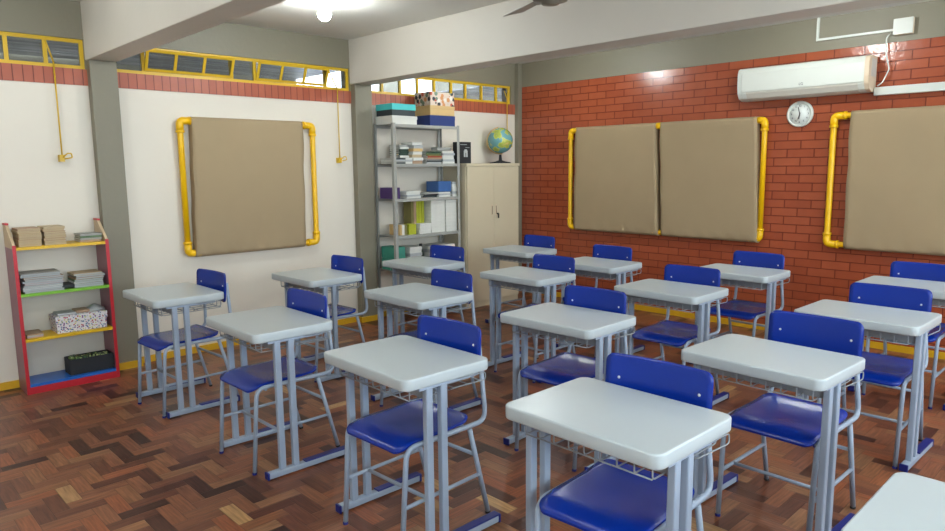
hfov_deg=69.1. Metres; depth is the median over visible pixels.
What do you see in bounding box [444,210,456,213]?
paper ream
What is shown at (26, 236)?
booklet
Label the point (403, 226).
box file
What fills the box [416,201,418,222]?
magazine file
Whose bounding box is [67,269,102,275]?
magazine
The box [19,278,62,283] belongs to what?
magazine
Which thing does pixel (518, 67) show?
pillar
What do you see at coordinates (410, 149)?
book
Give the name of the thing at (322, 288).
wire tray
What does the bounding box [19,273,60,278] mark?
magazine
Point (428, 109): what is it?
storage box
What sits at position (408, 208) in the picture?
magazine file
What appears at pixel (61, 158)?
opener
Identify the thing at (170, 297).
school desk
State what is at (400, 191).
paper stack
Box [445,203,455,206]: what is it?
paper ream
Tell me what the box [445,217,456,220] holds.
paper ream
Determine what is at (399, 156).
book
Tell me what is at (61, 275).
magazine
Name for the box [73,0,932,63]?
ceiling
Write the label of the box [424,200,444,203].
paper ream
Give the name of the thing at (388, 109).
storage box
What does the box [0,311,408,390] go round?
baseboard
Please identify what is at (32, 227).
booklet
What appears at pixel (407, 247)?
paper stack
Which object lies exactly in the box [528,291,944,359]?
baseboard
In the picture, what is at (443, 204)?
paper ream
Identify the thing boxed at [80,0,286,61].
beam
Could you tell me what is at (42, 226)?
booklet
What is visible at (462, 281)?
chair
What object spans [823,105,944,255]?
board
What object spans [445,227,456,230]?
paper ream
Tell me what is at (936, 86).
pipe cover
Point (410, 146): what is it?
book
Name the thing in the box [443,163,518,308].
cabinet
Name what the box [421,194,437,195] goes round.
book
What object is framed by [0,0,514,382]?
wall
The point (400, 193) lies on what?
paper stack
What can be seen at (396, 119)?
storage box
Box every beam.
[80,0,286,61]
[348,0,910,84]
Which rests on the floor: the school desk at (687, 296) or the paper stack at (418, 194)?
the school desk at (687, 296)
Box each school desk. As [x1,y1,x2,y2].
[122,282,239,418]
[206,306,344,480]
[272,267,361,381]
[324,335,500,530]
[364,283,481,410]
[382,256,464,334]
[480,266,575,382]
[483,245,556,322]
[500,302,635,470]
[506,377,731,530]
[556,257,644,352]
[614,279,728,405]
[681,334,864,530]
[688,263,789,363]
[794,299,941,472]
[841,472,944,530]
[847,276,944,410]
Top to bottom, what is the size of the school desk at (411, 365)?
0.757 m
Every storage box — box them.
[49,309,107,333]
[375,115,416,124]
[376,103,415,116]
[381,245,404,258]
[382,258,392,269]
[406,223,415,234]
[414,91,453,106]
[415,105,454,115]
[416,115,454,125]
[426,181,450,191]
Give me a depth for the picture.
7.49 m
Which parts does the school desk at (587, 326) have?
foot rail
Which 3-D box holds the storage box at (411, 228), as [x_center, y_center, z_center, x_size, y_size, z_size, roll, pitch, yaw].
[-0.658,-0.377,7.082,0.096,0.105,0.130,-8,11,-43]
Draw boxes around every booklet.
[11,230,39,233]
[12,226,39,230]
[12,232,41,235]
[13,234,41,237]
[13,237,41,239]
[13,239,40,242]
[14,241,41,244]
[15,243,41,246]
[37,225,64,228]
[40,228,64,231]
[40,231,65,233]
[41,233,65,235]
[41,237,65,240]
[41,239,65,242]
[41,242,66,244]
[42,235,65,237]
[74,232,101,235]
[74,237,101,239]
[75,235,101,237]
[75,239,100,241]
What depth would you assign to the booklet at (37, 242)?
4.76 m
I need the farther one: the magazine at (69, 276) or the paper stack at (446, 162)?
the paper stack at (446, 162)
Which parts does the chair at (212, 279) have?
frame, seat, frame, leg, backrest, leg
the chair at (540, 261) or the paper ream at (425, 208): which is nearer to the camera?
the chair at (540, 261)
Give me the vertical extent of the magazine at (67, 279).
0.014 m
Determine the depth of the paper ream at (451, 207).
7.38 m
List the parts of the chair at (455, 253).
frame, backrest, leg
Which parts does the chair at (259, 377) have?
frame, seat, frame, leg, backrest, leg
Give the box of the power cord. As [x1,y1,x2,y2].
[877,33,890,85]
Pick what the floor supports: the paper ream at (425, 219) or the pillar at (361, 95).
the pillar at (361, 95)
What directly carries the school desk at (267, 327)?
on the floor
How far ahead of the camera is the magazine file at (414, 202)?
7.14 m
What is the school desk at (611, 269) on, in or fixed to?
on the floor
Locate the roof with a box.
[0,36,501,97]
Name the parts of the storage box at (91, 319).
lid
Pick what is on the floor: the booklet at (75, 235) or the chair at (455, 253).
the chair at (455, 253)
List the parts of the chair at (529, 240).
frame, backrest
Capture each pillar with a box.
[86,59,138,362]
[350,84,377,316]
[515,63,521,289]
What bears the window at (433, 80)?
in the wall at (37, 189)
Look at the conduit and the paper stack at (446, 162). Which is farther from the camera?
the paper stack at (446, 162)
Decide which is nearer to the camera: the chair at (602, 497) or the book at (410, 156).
the chair at (602, 497)
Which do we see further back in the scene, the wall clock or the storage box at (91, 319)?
the wall clock
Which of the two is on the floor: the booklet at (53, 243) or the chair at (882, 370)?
the chair at (882, 370)
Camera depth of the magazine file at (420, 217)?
7.19 m
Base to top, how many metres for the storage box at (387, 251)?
0.118 m
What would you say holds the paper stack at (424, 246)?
on the paper stack
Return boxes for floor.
[0,291,944,530]
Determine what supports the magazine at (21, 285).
on the magazine at (58, 284)
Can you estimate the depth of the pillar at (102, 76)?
5.25 m
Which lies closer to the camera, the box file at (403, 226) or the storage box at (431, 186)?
the box file at (403, 226)
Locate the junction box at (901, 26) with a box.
[893,16,914,35]
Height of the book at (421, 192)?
0.016 m
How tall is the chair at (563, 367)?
0.870 m
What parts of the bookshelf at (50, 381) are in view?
panel, shelf, shelf, shelf, shelf, panel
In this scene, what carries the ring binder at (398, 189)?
on the bookcase at (392, 126)
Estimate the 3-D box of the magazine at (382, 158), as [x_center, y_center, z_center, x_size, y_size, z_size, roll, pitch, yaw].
[-0.804,-1.074,6.915,0.231,0.013,0.139,7,11,44]
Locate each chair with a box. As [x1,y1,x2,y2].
[137,268,238,417]
[219,288,339,475]
[294,255,367,381]
[343,315,490,530]
[379,269,477,406]
[395,245,464,333]
[494,254,575,382]
[495,235,554,306]
[514,285,627,471]
[534,353,713,530]
[558,244,633,357]
[628,264,720,394]
[709,251,784,338]
[715,310,863,530]
[813,282,932,468]
[861,261,944,408]
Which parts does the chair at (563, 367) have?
frame, seat, backrest, frame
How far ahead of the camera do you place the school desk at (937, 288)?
4.55 m
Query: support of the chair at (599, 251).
on the floor
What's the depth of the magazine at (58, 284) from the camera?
4.83 m
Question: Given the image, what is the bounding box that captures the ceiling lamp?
[317,0,330,20]
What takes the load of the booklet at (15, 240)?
on the booklet at (37, 242)
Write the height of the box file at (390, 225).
0.105 m
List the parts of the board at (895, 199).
pipe frame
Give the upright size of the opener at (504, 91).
0.683 m
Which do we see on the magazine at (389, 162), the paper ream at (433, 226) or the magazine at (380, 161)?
the magazine at (380, 161)
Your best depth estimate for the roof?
8.89 m
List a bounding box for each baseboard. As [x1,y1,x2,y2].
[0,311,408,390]
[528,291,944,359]
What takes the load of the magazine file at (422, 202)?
on the bookcase at (392, 126)
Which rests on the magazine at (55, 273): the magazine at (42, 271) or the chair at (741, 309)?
the magazine at (42, 271)
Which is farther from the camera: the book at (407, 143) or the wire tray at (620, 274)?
the book at (407, 143)
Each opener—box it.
[44,40,72,161]
[329,71,346,162]
[504,91,511,146]
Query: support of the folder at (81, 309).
on the storage box at (91, 319)
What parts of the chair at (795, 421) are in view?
frame, leg, seat, backrest, frame, leg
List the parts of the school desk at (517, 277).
foot rail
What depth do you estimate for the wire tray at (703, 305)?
4.37 m
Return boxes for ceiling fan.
[504,0,567,15]
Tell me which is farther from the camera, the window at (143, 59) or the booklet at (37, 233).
the window at (143, 59)
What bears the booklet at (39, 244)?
on the bookshelf at (50, 381)
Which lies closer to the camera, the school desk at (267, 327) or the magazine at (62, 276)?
the school desk at (267, 327)
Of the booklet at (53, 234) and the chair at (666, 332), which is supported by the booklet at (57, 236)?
the booklet at (53, 234)
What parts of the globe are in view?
meridian arm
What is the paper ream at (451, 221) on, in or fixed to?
on the paper ream at (446, 225)
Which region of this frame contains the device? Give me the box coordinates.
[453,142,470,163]
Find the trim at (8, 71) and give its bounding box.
[0,62,514,114]
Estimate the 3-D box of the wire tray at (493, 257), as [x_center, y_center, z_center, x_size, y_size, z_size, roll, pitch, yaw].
[0.481,-0.090,6.751,0.385,0.062,0.601,-8,11,-43]
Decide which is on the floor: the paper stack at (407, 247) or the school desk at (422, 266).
the school desk at (422, 266)
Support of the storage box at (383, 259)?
on the bookcase at (392, 126)
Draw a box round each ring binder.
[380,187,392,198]
[391,187,399,198]
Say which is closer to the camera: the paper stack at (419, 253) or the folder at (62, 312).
the folder at (62, 312)
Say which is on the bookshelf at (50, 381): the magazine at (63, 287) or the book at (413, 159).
the magazine at (63, 287)
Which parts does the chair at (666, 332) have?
frame, leg, seat, backrest, frame, leg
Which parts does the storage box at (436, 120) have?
lid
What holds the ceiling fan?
hanging from the ceiling
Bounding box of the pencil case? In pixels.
[62,281,74,288]
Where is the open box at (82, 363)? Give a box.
[64,349,113,375]
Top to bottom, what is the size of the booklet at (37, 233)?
0.015 m
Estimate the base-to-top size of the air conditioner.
0.286 m
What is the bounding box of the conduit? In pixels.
[816,17,892,40]
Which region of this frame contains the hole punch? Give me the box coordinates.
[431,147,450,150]
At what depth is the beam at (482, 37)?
4.93 m
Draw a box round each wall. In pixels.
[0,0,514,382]
[0,53,501,101]
[522,0,944,351]
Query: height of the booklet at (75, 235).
0.014 m
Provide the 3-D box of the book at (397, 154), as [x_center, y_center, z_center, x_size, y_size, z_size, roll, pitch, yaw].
[-0.750,-1.129,6.976,0.116,0.021,0.164,-8,11,-42]
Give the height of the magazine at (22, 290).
0.013 m
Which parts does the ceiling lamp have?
bulb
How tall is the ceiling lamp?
0.154 m
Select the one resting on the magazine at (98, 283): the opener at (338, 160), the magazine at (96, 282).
the magazine at (96, 282)
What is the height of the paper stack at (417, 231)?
0.034 m
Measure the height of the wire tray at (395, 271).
0.062 m
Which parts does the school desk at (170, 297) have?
foot rail, foot rail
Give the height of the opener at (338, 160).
0.873 m
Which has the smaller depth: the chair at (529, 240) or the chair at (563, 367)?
the chair at (563, 367)
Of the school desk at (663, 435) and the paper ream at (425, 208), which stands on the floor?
the school desk at (663, 435)
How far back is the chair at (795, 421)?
3.04 m
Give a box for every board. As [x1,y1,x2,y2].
[175,117,319,256]
[567,116,768,242]
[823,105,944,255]
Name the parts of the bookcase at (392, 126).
post, post, shelf, shelf, shelf, shelf, post, post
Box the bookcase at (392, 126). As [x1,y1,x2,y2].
[374,123,460,321]
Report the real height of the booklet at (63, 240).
0.015 m
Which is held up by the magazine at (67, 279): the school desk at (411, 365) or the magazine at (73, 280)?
the magazine at (73, 280)
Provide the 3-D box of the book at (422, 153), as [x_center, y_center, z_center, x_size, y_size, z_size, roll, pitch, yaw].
[-0.480,-1.174,7.213,0.201,0.015,0.207,-8,11,-43]
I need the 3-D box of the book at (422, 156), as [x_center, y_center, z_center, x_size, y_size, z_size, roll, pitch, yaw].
[-0.465,-1.143,7.219,0.213,0.015,0.202,7,11,44]
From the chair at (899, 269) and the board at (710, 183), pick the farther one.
the board at (710, 183)
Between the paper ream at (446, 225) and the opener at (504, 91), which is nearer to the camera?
the paper ream at (446, 225)
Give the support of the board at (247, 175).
attached to the wall at (37, 189)
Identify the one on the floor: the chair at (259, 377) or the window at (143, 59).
the chair at (259, 377)
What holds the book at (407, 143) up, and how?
on the book at (410, 146)
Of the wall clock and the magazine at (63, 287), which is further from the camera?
the wall clock
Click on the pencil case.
(66, 285)
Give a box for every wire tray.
[134,300,221,315]
[220,331,330,352]
[281,281,360,293]
[340,369,485,401]
[375,301,471,316]
[390,268,463,278]
[489,280,574,293]
[490,254,529,263]
[512,325,634,347]
[525,426,729,480]
[576,269,640,279]
[626,295,727,311]
[696,364,863,400]
[720,278,789,289]
[864,324,940,344]
[932,299,944,307]
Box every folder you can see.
[53,309,75,315]
[72,307,89,312]
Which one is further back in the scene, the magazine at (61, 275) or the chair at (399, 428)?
the magazine at (61, 275)
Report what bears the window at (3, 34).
in the wall at (37, 189)
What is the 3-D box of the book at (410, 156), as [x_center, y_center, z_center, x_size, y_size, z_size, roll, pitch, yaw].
[-0.628,-1.125,7.060,0.122,0.030,0.187,-8,11,-41]
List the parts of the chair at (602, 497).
frame, seat, backrest, frame, leg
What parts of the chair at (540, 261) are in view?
frame, seat, frame, backrest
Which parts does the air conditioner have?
panel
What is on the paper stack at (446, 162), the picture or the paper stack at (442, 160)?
the paper stack at (442, 160)
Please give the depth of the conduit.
5.73 m
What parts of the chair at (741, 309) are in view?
leg, frame, seat, backrest, frame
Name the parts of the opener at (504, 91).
rod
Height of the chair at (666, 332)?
0.870 m
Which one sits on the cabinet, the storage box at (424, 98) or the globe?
the globe
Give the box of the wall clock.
[787,101,813,126]
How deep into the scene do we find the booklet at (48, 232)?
4.84 m
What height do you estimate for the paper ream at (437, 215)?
0.036 m
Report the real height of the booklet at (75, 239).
0.014 m
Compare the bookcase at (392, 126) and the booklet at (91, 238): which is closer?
the booklet at (91, 238)
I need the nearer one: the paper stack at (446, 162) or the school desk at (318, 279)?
the school desk at (318, 279)
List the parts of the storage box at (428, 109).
lid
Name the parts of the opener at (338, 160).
rod, lever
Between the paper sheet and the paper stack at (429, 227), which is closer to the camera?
the paper sheet
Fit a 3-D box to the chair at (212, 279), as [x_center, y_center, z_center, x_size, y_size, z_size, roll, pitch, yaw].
[-1.931,0.490,4.604,0.419,0.870,0.526,7,11,42]
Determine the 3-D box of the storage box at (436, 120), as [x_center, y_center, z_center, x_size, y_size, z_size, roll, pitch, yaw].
[-0.405,-1.526,7.268,0.352,0.106,0.272,-8,11,-43]
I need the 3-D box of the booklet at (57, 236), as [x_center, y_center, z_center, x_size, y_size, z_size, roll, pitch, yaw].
[-3.026,-0.213,4.932,0.194,0.015,0.136,7,11,44]
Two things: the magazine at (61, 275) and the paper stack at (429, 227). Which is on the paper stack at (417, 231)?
the paper stack at (429, 227)
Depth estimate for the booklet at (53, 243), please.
4.87 m
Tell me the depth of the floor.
3.71 m
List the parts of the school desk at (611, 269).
foot rail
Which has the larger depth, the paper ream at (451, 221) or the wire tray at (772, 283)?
the paper ream at (451, 221)
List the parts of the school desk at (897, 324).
foot rail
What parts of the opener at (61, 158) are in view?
arm, rod, lever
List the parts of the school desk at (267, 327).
foot rail, foot rail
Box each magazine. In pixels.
[19,268,59,276]
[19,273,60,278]
[19,276,63,281]
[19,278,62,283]
[20,279,63,285]
[20,282,62,287]
[20,284,62,289]
[20,286,62,291]
[21,273,62,279]
[23,287,64,293]
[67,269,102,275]
[67,279,102,283]
[68,275,103,279]
[68,277,102,281]
[69,272,104,277]
[74,281,103,285]
[75,283,103,287]
[380,161,405,162]
[381,158,404,159]
[381,162,404,163]
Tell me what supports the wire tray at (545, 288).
on the school desk at (517, 277)
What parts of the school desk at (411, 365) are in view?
foot rail, foot rail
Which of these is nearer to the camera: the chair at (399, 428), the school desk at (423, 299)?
the chair at (399, 428)
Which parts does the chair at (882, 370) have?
leg, seat, backrest, frame, leg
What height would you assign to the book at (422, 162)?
0.015 m
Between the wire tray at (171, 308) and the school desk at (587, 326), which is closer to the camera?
the school desk at (587, 326)
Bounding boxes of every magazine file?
[403,201,413,223]
[413,201,415,223]
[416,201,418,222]
[419,201,421,222]
[421,201,423,222]
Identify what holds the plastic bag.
on the storage box at (91, 319)
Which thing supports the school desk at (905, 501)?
on the floor
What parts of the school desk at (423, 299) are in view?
foot rail, foot rail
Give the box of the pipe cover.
[874,82,944,95]
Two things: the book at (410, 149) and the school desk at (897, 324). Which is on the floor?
the school desk at (897, 324)
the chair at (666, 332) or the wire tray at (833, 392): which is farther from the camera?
the chair at (666, 332)
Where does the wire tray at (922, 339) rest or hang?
on the school desk at (897, 324)
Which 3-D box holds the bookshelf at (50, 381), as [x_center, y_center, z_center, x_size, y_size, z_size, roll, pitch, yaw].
[-2.999,0.274,5.027,0.606,1.200,0.254,-8,11,-43]
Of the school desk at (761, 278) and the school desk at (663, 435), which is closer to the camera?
the school desk at (663, 435)
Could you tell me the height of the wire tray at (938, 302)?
0.062 m
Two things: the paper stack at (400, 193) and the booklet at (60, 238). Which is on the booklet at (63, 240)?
the booklet at (60, 238)
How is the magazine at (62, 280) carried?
on the magazine at (21, 285)
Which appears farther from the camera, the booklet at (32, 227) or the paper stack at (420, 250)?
the paper stack at (420, 250)
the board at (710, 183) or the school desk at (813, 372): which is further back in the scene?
the board at (710, 183)
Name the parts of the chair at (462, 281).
seat, frame, frame, backrest, leg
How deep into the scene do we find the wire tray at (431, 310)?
4.28 m
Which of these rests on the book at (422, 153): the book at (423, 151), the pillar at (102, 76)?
the book at (423, 151)
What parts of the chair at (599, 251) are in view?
frame, backrest, frame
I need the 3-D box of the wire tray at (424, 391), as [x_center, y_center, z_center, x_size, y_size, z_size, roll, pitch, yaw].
[-0.274,0.458,2.968,0.385,0.062,0.601,-8,11,-42]
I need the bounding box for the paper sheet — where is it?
[25,329,42,335]
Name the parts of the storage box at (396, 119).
lid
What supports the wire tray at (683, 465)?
on the school desk at (663, 435)
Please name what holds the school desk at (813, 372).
on the floor
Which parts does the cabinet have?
door, door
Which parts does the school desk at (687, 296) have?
foot rail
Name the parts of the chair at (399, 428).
frame, seat, leg, frame, backrest, leg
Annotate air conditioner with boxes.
[737,55,877,101]
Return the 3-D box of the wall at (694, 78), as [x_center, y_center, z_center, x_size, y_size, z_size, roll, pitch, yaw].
[3.112,-0.736,6.040,0.150,2.790,7.450,-8,11,-43]
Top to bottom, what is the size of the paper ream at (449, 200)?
0.036 m
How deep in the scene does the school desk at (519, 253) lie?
6.63 m
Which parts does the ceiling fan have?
blade, motor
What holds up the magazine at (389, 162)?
on the bookcase at (392, 126)
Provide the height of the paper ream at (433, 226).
0.036 m
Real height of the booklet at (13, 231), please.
0.015 m
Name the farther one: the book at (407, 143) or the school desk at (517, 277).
the book at (407, 143)
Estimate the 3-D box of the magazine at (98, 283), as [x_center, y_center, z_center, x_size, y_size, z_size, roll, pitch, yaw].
[-2.881,0.137,5.118,0.191,0.014,0.189,-8,11,-40]
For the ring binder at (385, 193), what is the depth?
6.91 m
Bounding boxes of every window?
[0,31,84,68]
[117,48,348,90]
[372,77,509,103]
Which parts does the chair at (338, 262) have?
frame, frame, seat, backrest, leg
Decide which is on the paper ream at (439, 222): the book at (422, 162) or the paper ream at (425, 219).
the paper ream at (425, 219)
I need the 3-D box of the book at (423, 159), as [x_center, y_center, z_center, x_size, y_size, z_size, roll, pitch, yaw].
[-0.480,-1.112,7.222,0.201,0.015,0.206,-8,11,-42]
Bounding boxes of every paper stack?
[400,191,420,192]
[400,193,419,194]
[400,194,420,196]
[401,245,421,250]
[405,249,421,253]
[405,252,421,256]
[415,223,430,226]
[416,226,430,230]
[416,230,430,233]
[417,242,454,248]
[440,159,454,161]
[441,161,454,163]
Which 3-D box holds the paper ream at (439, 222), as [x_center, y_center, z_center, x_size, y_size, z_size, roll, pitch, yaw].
[-0.443,-0.457,7.345,0.190,0.036,0.230,-8,11,-43]
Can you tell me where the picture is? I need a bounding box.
[460,144,469,156]
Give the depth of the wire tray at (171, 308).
4.36 m
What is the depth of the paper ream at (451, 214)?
7.39 m
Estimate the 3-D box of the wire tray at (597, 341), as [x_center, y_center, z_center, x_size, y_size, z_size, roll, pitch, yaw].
[0.529,0.341,3.726,0.601,0.062,0.385,7,11,44]
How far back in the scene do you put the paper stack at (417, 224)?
7.12 m
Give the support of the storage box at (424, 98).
on the storage box at (428, 109)
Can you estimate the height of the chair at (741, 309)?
0.870 m
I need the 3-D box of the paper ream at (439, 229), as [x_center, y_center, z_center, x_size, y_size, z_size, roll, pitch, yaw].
[-0.441,-0.383,7.356,0.190,0.036,0.230,-8,11,-43]
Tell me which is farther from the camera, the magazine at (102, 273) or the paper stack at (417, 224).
the paper stack at (417, 224)
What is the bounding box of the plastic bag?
[86,303,104,310]
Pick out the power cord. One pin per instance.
(890, 33)
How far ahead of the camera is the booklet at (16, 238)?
4.76 m
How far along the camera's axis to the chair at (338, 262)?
5.33 m
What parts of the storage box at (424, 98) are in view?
lid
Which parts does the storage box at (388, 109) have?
lid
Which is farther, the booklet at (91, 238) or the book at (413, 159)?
the book at (413, 159)
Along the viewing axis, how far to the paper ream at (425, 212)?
7.23 m
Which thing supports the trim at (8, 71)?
attached to the wall at (37, 189)
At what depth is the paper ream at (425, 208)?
7.24 m
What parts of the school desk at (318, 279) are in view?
foot rail, foot rail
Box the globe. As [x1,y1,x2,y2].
[486,127,512,162]
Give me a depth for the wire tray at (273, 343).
3.47 m
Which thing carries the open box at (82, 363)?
on the bookshelf at (50, 381)
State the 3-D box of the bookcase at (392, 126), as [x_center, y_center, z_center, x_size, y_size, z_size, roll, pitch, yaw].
[-0.560,-0.469,7.247,0.887,1.995,0.315,-8,11,-43]
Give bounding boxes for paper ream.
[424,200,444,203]
[424,203,444,207]
[424,207,444,210]
[424,211,444,214]
[424,214,444,218]
[424,218,444,221]
[424,221,444,225]
[431,225,444,228]
[431,228,444,232]
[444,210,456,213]
[445,199,455,202]
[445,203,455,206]
[445,206,456,209]
[445,213,456,216]
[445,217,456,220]
[445,220,456,223]
[445,224,456,227]
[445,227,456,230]
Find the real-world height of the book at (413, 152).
0.030 m
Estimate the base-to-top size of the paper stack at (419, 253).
0.031 m
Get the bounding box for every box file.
[389,224,401,234]
[398,224,404,234]
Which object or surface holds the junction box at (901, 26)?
attached to the wall at (694, 78)
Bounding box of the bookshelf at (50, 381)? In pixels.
[2,218,119,394]
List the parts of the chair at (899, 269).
frame, leg, backrest, frame, seat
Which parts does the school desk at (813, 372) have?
foot rail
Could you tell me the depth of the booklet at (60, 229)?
4.84 m
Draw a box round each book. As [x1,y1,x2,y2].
[389,153,407,155]
[396,155,408,157]
[401,142,421,145]
[406,155,421,157]
[408,145,422,148]
[408,148,422,151]
[408,151,421,154]
[412,158,422,160]
[420,192,437,193]
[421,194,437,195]
[422,151,440,152]
[422,153,440,154]
[422,156,441,157]
[422,162,440,163]
[423,159,440,160]
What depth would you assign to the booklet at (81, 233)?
5.05 m
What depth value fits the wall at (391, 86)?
9.89 m

